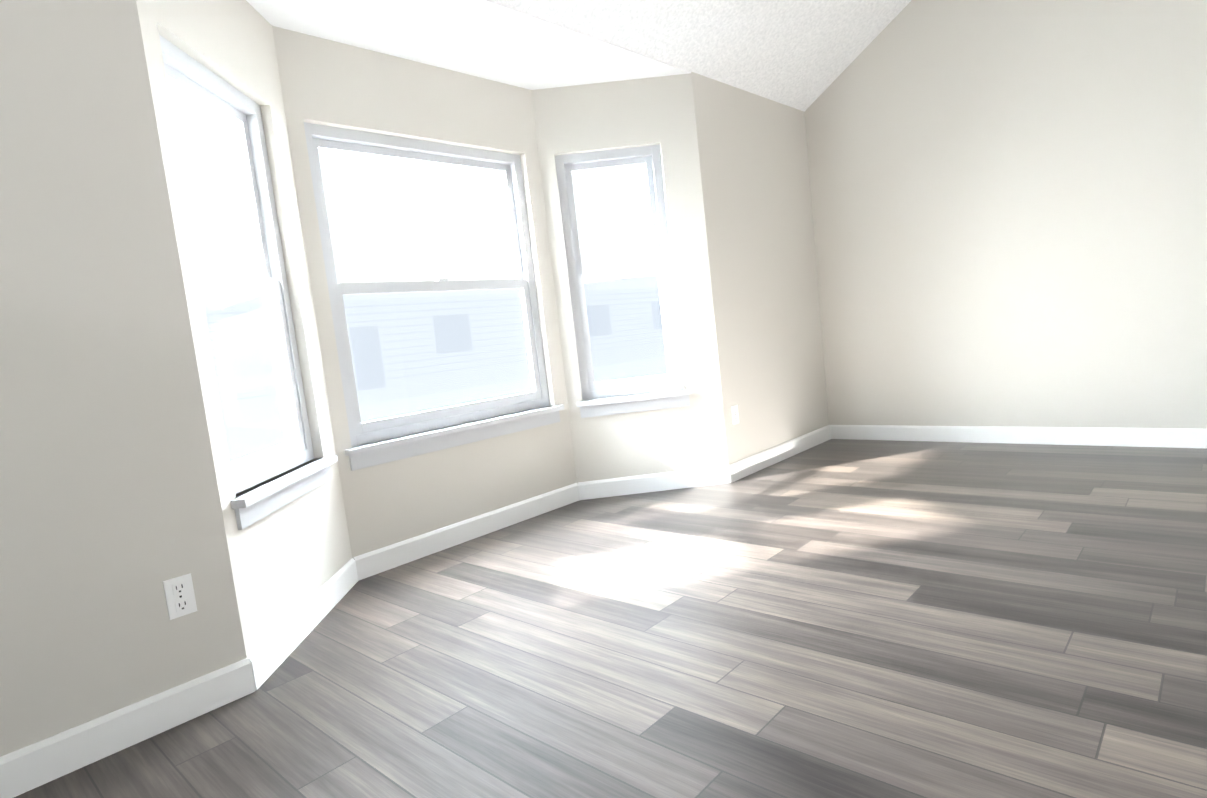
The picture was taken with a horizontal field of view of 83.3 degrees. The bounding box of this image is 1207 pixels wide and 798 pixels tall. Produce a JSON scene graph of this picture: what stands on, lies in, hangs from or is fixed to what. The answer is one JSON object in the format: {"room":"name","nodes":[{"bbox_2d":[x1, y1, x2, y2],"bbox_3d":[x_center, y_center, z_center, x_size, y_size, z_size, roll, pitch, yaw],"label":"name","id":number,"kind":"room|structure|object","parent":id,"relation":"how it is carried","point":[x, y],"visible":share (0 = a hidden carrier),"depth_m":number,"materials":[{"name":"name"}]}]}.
{"room":"empty living room","nodes":[
{"label":"empty living room","id":0,"kind":"room"},
{"bbox_2d":[0,0,246,756],"bbox_3d":[-1.795,-0.179,1.530,0.150,2.440,1.487,-1,8,43],"label":"wall","id":1,"kind":"structure","parent":0,"point":[111,518],"depth_m":1.85,"materials":[{"name":"grey paint"}]},
{"bbox_2d":[0,658,254,797],"bbox_3d":[-1.605,0.973,1.587,0.015,0.108,1.491,-1,8,43],"label":"baseboard","id":2,"kind":"structure","parent":1,"relation":"attached to","point":[36,764],"depth_m":1.87,"materials":[{"name":"white wood"}]},
{"bbox_2d":[163,573,196,619],"bbox_3d":[-1.242,0.580,1.991,0.008,0.116,0.072,-1,8,43],"label":"electrical outlet","id":3,"kind":"object","parent":1,"relation":"attached to","point":[180,596],"visible":1,"depth_m":1.99,"materials":[{"name":"white plastic"}]},
{"bbox_2d":[136,0,351,656],"bbox_3d":[-1.328,-0.323,2.528,0.150,2.430,1.023,-6,5,-1],"label":"wall","id":4,"kind":"structure","parent":0,"point":[288,560],"depth_m":2.46,"materials":[{"name":"grey paint"}]},
{"bbox_2d":[159,35,337,529],"bbox_3d":[-1.299,-0.386,2.466,0.170,1.561,0.800,-6,5,-1],"label":"bay window","id":5,"kind":"structure","parent":4,"relation":"in","point":[187,73],"depth_m":2.65,"materials":[{"name":"grey plastic"}]},
{"bbox_2d":[247,558,357,689],"bbox_3d":[-1.117,0.820,2.607,0.015,0.108,0.957,-6,5,-1],"label":"baseboard","id":6,"kind":"structure","parent":4,"relation":"attached to","point":[269,655],"depth_m":2.47,"materials":[{"name":"white wood"}]},
{"bbox_2d":[272,26,576,557],"bbox_3d":[-0.830,-0.478,3.559,0.150,2.430,1.460,-1,8,43],"label":"wall","id":7,"kind":"structure","parent":0,"point":[326,82],"depth_m":3.37,"materials":[{"name":"grey paint"}]},
{"bbox_2d":[304,122,563,470],"bbox_3d":[-0.823,-0.540,3.517,0.170,1.561,1.345,-1,8,43],"label":"bay window","id":8,"kind":"structure","parent":7,"relation":"in","point":[325,137],"depth_m":3.47,"materials":[{"name":"grey plastic"}]},
{"bbox_2d":[353,483,579,580],"bbox_3d":[-0.641,0.669,3.614,0.015,0.108,1.448,-1,8,43],"label":"baseboard","id":9,"kind":"structure","parent":7,"relation":"attached to","point":[375,562],"depth_m":3.50,"materials":[{"name":"white wood"}]},
{"bbox_2d":[246,0,910,111],"bbox_3d":[-0.833,-2.217,1.727,2.795,1.362,8.099,-1,8,43],"label":"ceiling","id":10,"kind":"structure","parent":0,"point":[801,55],"depth_m":3.55,"materials":[{"name":"paint"}]},
{"bbox_2d":[14,439,1206,797],"bbox_3d":[0.812,0.892,0.826,6.994,0.120,8.199,-1,8,43],"label":"floor","id":11,"kind":"structure","parent":0,"point":[872,619],"depth_m":2.03,"materials":[{"name":"laminate"}]},
{"bbox_2d":[531,73,727,483],"bbox_3d":[0.148,-0.641,4.121,0.994,2.430,0.150,-6,5,-1],"label":"wall","id":12,"kind":"structure","parent":0,"point":[593,117],"depth_m":4.04,"materials":[{"name":"grey paint"}]},
{"bbox_2d":[555,145,691,417],"bbox_3d":[0.107,-0.698,4.079,0.695,1.561,0.170,-6,5,-1],"label":"bay window","id":13,"kind":"structure","parent":12,"relation":"in","point":[614,391],"depth_m":4.09,"materials":[{"name":"grey plastic"}]},
{"bbox_2d":[578,465,729,499],"bbox_3d":[0.311,0.512,4.151,0.928,0.108,0.015,-6,5,-1],"label":"baseboard","id":14,"kind":"structure","parent":12,"relation":"attached to","point":[629,485],"depth_m":4.14,"materials":[{"name":"white wood"}]},
{"bbox_2d":[691,72,828,464],"bbox_3d":[1.122,-0.809,4.683,0.150,2.440,1.588,-1,8,43],"label":"wall","id":15,"kind":"structure","parent":0,"point":[754,166],"depth_m":4.48,"materials":[{"name":"grey paint"}]},
{"bbox_2d":[731,405,738,424],"bbox_3d":[0.821,0.098,4.221,0.008,0.116,0.072,-1,8,43],"label":"electrical outlet","id":16,"kind":"object","parent":15,"relation":"attached to","point":[735,414],"visible":1,"depth_m":4.21,"materials":[{"name":"white plastic"}]},
{"bbox_2d":[729,425,830,482],"bbox_3d":[1.254,0.356,4.676,0.015,0.108,1.427,-1,8,43],"label":"baseboard","id":17,"kind":"structure","parent":15,"relation":"attached to","point":[742,468],"depth_m":4.58,"materials":[{"name":"white wood"}]},
{"bbox_2d":[804,0,1206,428],"bbox_3d":[3.242,-1.519,3.569,4.494,3.592,0.150,-1,8,43],"label":"wall","id":18,"kind":"structure","parent":0,"point":[1009,204],"depth_m":4.18,"materials":[{"name":"grey paint"}]},
{"bbox_2d":[829,425,1206,447],"bbox_3d":[3.373,0.216,3.681,4.479,0.108,0.015,-1,8,43],"label":"baseboard","id":19,"kind":"structure","parent":18,"relation":"attached to","point":[1162,437],"depth_m":4.28,"materials":[{"name":"white wood"}]},
{"label":"outside","id":20,"kind":"structure","parent":0,"visible":0},
{"bbox_2d":[225,356,666,461],"bbox_3d":[-14.893,0.096,32.273,58.800,0.100,90.000,-1,8,43],"label":"ground","id":21,"kind":"structure","parent":20,"point":[276,432],"depth_m":20.40,"materials":[{"name":"grey"}]},
{"bbox_2d":[193,239,664,427],"bbox_3d":[-7.653,-3.525,28.982,8.800,6.100,32.600,-1,8,43],"label":"house","id":22,"kind":"structure","parent":21,"relation":"on","point":[375,261],"depth_m":25.01,"materials":[{"name":"grey"}]}
]}

